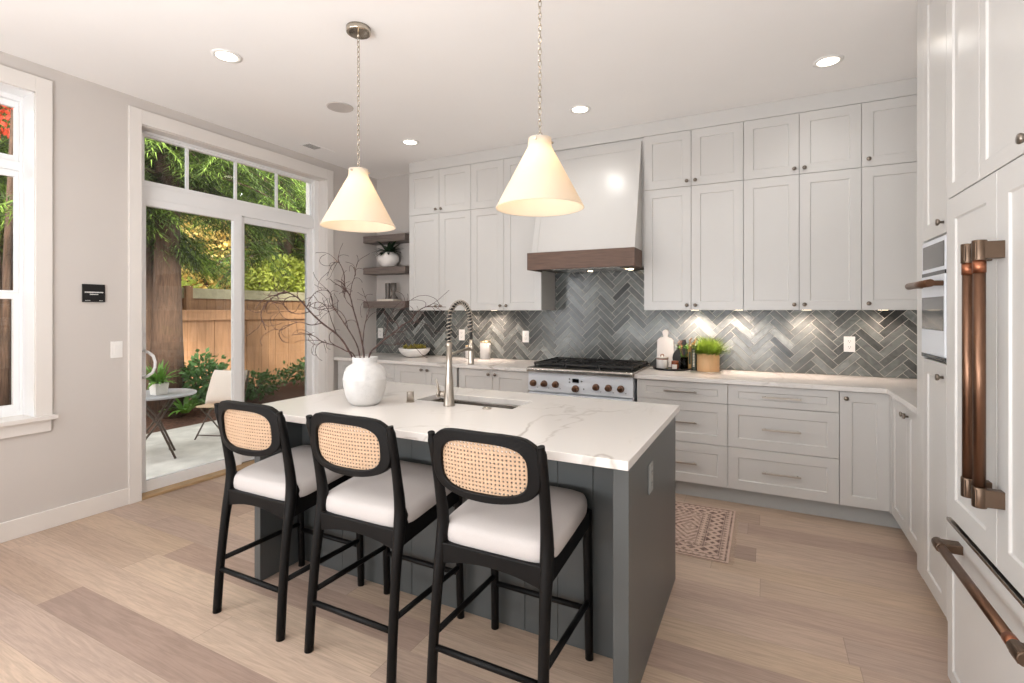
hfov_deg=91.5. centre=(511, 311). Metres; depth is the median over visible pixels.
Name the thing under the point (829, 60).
recessed light
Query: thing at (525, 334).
wall outlet
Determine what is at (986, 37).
upper cabinet
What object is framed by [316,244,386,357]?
bare branch
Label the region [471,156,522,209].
upper cabinet
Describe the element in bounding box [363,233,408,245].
floating shelf
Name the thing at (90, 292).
wall sign
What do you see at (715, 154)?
upper cabinet
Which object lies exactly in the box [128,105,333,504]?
door
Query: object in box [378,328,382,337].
wall outlet
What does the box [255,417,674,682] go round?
kitchen island
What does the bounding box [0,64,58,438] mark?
window
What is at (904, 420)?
base cabinet
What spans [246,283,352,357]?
bare branch
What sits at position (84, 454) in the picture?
wall
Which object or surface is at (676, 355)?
round board
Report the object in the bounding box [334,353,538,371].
countertop
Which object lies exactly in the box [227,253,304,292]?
shrub
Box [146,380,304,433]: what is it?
ground
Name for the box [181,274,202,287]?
shrub
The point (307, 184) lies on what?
wall
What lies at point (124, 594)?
floor
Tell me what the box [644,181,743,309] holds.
upper cabinet
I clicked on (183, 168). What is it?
tree
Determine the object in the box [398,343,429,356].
bowl
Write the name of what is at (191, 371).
shrub
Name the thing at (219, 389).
throw pillow
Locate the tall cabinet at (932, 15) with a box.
[917,0,949,620]
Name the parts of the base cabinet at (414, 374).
door, door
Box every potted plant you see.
[372,241,403,266]
[683,337,730,371]
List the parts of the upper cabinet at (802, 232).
door, door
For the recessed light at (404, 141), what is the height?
0.006 m
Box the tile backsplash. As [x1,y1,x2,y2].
[376,270,916,378]
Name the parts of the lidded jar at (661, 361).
lid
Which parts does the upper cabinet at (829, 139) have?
door, door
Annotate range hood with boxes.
[527,138,643,272]
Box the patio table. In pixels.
[146,388,196,458]
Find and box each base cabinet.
[338,361,394,389]
[395,364,457,386]
[458,368,529,392]
[637,379,727,500]
[728,384,838,518]
[838,391,900,528]
[892,398,916,552]
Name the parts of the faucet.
handle, docking arm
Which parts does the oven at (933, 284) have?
handle, display glass, oven door, control panel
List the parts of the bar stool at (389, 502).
leg, cane panel, frame, leg, seat frame, leg, leg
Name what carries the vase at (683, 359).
on the serving tray
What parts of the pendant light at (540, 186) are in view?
lamp shade, chain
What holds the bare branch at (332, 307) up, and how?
in the ceramic vase at (365, 379)
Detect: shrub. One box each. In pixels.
[179,347,230,411]
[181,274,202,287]
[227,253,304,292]
[244,368,287,400]
[273,357,304,385]
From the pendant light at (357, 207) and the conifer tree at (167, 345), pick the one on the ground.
the conifer tree at (167, 345)
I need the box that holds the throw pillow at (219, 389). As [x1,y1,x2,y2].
[205,370,246,403]
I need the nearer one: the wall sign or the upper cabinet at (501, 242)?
the wall sign
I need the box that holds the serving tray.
[653,366,691,370]
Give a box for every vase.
[343,356,386,405]
[677,337,695,368]
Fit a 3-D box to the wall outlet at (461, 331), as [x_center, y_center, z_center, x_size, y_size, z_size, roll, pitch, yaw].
[-0.534,0.251,5.309,0.072,0.116,0.009,0,0,27]
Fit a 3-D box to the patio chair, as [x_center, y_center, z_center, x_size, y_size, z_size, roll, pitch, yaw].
[-3.503,1.123,6.045,0.370,0.772,0.490,0,0,7]
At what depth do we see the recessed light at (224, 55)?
3.03 m
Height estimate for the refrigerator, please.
1.799 m
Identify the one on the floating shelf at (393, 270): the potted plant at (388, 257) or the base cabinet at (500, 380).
the potted plant at (388, 257)
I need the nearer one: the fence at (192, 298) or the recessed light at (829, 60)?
the recessed light at (829, 60)
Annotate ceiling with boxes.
[0,0,916,178]
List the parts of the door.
handle, sliding panel, transom sash, sliding panel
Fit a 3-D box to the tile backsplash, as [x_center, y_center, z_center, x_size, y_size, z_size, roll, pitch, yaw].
[0.816,0.034,4.638,5.403,0.903,0.013,0,0,27]
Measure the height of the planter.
0.354 m
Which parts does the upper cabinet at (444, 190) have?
door, door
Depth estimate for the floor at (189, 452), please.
5.42 m
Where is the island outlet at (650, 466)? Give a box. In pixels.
[648,461,652,494]
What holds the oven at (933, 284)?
in the tall cabinet at (932, 15)
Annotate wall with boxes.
[0,51,376,522]
[306,183,308,214]
[377,174,905,378]
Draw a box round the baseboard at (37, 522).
[0,488,128,542]
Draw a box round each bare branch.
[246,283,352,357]
[292,317,355,360]
[293,272,360,357]
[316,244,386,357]
[368,290,448,357]
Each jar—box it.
[656,354,667,368]
[671,361,677,368]
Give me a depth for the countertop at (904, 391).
3.51 m
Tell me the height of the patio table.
0.661 m
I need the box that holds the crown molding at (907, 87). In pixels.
[409,78,916,173]
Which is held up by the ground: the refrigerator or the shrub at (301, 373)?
the shrub at (301, 373)
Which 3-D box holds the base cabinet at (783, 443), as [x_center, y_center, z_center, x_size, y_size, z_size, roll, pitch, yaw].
[1.973,0.950,3.672,0.671,0.864,0.658,0,0,27]
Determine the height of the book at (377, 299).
0.026 m
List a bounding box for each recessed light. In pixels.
[211,49,241,62]
[401,139,418,144]
[569,105,590,113]
[812,54,843,67]
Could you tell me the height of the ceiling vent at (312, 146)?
0.010 m
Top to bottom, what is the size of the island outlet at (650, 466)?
0.116 m
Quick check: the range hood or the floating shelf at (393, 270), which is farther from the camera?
the floating shelf at (393, 270)
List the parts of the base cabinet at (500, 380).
door, door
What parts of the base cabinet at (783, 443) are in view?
pull, pull, pull, drawer, drawer, drawer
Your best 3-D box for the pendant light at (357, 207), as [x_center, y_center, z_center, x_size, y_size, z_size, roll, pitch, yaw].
[-0.842,-1.008,2.737,0.397,1.091,0.397,0,0,27]
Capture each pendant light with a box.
[320,21,395,232]
[496,0,583,216]
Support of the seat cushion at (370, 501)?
on the bar stool at (389, 502)
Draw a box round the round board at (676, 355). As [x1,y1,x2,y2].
[672,340,687,366]
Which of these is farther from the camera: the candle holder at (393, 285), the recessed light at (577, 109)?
the candle holder at (393, 285)
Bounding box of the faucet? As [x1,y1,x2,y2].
[435,300,473,406]
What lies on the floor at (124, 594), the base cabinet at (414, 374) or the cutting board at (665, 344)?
the base cabinet at (414, 374)
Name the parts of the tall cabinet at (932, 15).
door, door, knob, knob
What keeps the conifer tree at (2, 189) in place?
on the ground
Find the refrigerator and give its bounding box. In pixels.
[931,155,1023,682]
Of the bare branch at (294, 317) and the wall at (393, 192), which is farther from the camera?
the wall at (393, 192)
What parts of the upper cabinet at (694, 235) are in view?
door, door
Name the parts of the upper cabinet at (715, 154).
door, door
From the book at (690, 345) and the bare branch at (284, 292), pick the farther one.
the book at (690, 345)
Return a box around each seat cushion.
[233,445,356,500]
[326,460,456,526]
[448,480,586,562]
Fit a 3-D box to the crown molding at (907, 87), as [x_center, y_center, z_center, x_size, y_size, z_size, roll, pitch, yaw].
[1.075,-1.497,4.322,4.655,0.111,0.341,0,0,27]
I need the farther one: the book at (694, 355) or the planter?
the planter
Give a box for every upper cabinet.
[409,164,470,215]
[409,210,470,310]
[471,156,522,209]
[471,207,554,309]
[644,122,743,190]
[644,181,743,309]
[744,103,860,179]
[744,168,860,309]
[861,95,916,167]
[861,162,916,309]
[948,0,1023,198]
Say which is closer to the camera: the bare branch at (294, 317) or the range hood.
the bare branch at (294, 317)
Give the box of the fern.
[159,392,205,415]
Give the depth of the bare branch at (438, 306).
2.65 m
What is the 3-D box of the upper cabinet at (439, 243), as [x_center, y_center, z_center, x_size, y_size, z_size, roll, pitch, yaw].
[-0.671,-0.501,5.182,0.751,0.985,0.358,0,0,27]
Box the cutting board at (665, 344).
[657,329,673,366]
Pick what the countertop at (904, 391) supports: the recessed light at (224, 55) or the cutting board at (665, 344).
the cutting board at (665, 344)
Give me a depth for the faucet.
2.57 m
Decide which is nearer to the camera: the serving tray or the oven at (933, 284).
the oven at (933, 284)
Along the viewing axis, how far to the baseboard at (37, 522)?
3.23 m
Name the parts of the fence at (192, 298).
post, cap rail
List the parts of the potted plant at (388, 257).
pot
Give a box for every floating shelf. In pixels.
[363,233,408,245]
[363,266,408,275]
[363,301,408,307]
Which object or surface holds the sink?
in the island countertop at (605, 433)
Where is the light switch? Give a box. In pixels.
[111,341,122,357]
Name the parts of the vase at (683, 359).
glass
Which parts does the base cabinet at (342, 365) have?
drawer, drawer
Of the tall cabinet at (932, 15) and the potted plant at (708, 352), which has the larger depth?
the potted plant at (708, 352)
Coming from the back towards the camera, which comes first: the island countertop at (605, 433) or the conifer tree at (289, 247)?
the conifer tree at (289, 247)
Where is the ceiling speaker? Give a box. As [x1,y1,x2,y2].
[326,102,352,112]
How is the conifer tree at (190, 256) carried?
on the ground
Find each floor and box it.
[0,471,950,682]
[146,415,254,478]
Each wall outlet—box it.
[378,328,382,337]
[459,329,464,339]
[522,331,528,341]
[844,336,854,351]
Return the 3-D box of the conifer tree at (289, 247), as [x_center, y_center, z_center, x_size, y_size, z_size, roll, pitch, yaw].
[-5.288,-3.066,12.035,5.352,9.106,5.174,0,0,41]
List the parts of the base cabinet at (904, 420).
door, door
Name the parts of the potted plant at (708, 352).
pot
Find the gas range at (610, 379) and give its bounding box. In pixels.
[526,357,650,401]
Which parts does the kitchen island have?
panel, panel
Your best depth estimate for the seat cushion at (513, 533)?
1.76 m
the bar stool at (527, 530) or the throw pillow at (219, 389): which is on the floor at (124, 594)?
the bar stool at (527, 530)
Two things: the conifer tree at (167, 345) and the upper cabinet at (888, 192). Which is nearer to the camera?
the upper cabinet at (888, 192)
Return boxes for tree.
[0,105,305,418]
[0,106,7,262]
[0,106,10,256]
[145,139,230,410]
[180,168,305,288]
[180,215,304,292]
[181,161,305,289]
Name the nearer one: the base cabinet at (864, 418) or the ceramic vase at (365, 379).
the ceramic vase at (365, 379)
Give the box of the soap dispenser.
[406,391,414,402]
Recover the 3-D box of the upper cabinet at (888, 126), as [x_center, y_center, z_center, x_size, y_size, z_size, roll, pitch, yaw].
[2.810,-1.216,3.416,0.733,0.445,0.358,0,0,27]
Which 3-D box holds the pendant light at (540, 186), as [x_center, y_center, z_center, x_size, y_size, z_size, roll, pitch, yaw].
[0.125,-1.008,2.247,0.397,1.091,0.397,0,0,27]
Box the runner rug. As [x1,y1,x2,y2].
[675,501,739,564]
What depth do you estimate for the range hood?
4.16 m
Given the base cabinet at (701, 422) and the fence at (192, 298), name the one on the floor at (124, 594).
the base cabinet at (701, 422)
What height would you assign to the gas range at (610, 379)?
0.945 m
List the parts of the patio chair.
leg, leg, seat, leg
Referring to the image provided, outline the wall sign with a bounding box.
[82,284,104,301]
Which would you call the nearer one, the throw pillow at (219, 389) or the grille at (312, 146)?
the grille at (312, 146)
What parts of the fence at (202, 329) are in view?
cap rail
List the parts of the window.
sash, sash, sash, frame, sill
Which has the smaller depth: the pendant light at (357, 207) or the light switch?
the pendant light at (357, 207)
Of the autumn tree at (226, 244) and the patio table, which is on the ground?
the autumn tree at (226, 244)
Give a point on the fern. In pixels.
(188, 405)
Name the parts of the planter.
pot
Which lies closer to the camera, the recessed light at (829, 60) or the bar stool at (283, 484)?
the bar stool at (283, 484)
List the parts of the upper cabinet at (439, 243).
door, door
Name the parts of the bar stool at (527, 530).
leg, cane panel, frame, leg, seat frame, leg, leg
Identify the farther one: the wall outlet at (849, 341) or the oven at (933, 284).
the wall outlet at (849, 341)
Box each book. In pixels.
[377,299,400,300]
[688,344,691,369]
[692,345,697,369]
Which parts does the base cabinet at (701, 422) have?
pull, drawer, drawer, pull, pull, drawer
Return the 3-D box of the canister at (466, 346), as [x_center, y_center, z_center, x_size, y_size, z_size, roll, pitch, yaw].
[-0.439,0.419,5.179,0.092,0.134,0.092,0,0,27]
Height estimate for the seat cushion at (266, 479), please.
0.115 m
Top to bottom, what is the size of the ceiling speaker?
0.006 m
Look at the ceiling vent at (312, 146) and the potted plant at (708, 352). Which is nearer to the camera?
the potted plant at (708, 352)
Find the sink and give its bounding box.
[433,398,518,408]
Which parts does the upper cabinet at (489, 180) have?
door, door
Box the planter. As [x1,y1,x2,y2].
[146,361,180,395]
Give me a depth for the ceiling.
3.09 m
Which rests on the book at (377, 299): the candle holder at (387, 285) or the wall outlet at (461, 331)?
the candle holder at (387, 285)
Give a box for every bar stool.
[212,400,363,641]
[304,412,463,682]
[426,428,593,682]
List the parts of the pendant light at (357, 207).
lamp shade, chain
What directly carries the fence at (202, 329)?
on the ground
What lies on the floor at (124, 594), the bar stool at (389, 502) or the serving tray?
the bar stool at (389, 502)
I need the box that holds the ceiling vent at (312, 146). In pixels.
[300,142,333,153]
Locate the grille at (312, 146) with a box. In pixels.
[303,144,319,149]
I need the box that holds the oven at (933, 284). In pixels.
[905,235,946,361]
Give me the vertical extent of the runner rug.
0.006 m
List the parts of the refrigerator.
handle, door, handle, handle, freezer drawer, door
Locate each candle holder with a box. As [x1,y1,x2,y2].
[385,283,390,298]
[390,283,397,298]
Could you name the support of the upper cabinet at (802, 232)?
attached to the wall at (393, 192)
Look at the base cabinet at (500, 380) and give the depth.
4.42 m
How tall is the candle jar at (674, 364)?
0.071 m
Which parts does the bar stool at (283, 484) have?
leg, cane panel, frame, leg, seat frame, leg, leg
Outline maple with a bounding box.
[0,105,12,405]
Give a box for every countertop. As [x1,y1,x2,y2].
[246,381,679,470]
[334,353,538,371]
[634,366,916,413]
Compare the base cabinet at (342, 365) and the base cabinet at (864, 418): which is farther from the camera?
the base cabinet at (342, 365)
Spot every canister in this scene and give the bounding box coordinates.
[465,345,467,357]
[480,341,490,358]
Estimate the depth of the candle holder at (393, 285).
5.57 m
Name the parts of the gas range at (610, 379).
knob, knob, knob, knob, oven door, control panel, knob, knob, knob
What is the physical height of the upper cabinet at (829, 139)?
0.445 m
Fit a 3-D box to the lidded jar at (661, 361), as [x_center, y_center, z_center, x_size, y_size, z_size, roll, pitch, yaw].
[1.268,0.419,4.212,0.097,0.122,0.097,0,0,27]
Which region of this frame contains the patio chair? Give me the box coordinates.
[194,370,249,439]
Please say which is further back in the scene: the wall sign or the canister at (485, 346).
the canister at (485, 346)
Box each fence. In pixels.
[182,285,304,309]
[182,310,304,387]
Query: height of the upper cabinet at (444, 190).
0.445 m
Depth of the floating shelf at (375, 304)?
5.52 m
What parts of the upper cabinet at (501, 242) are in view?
door, door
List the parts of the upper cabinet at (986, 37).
door, door, knob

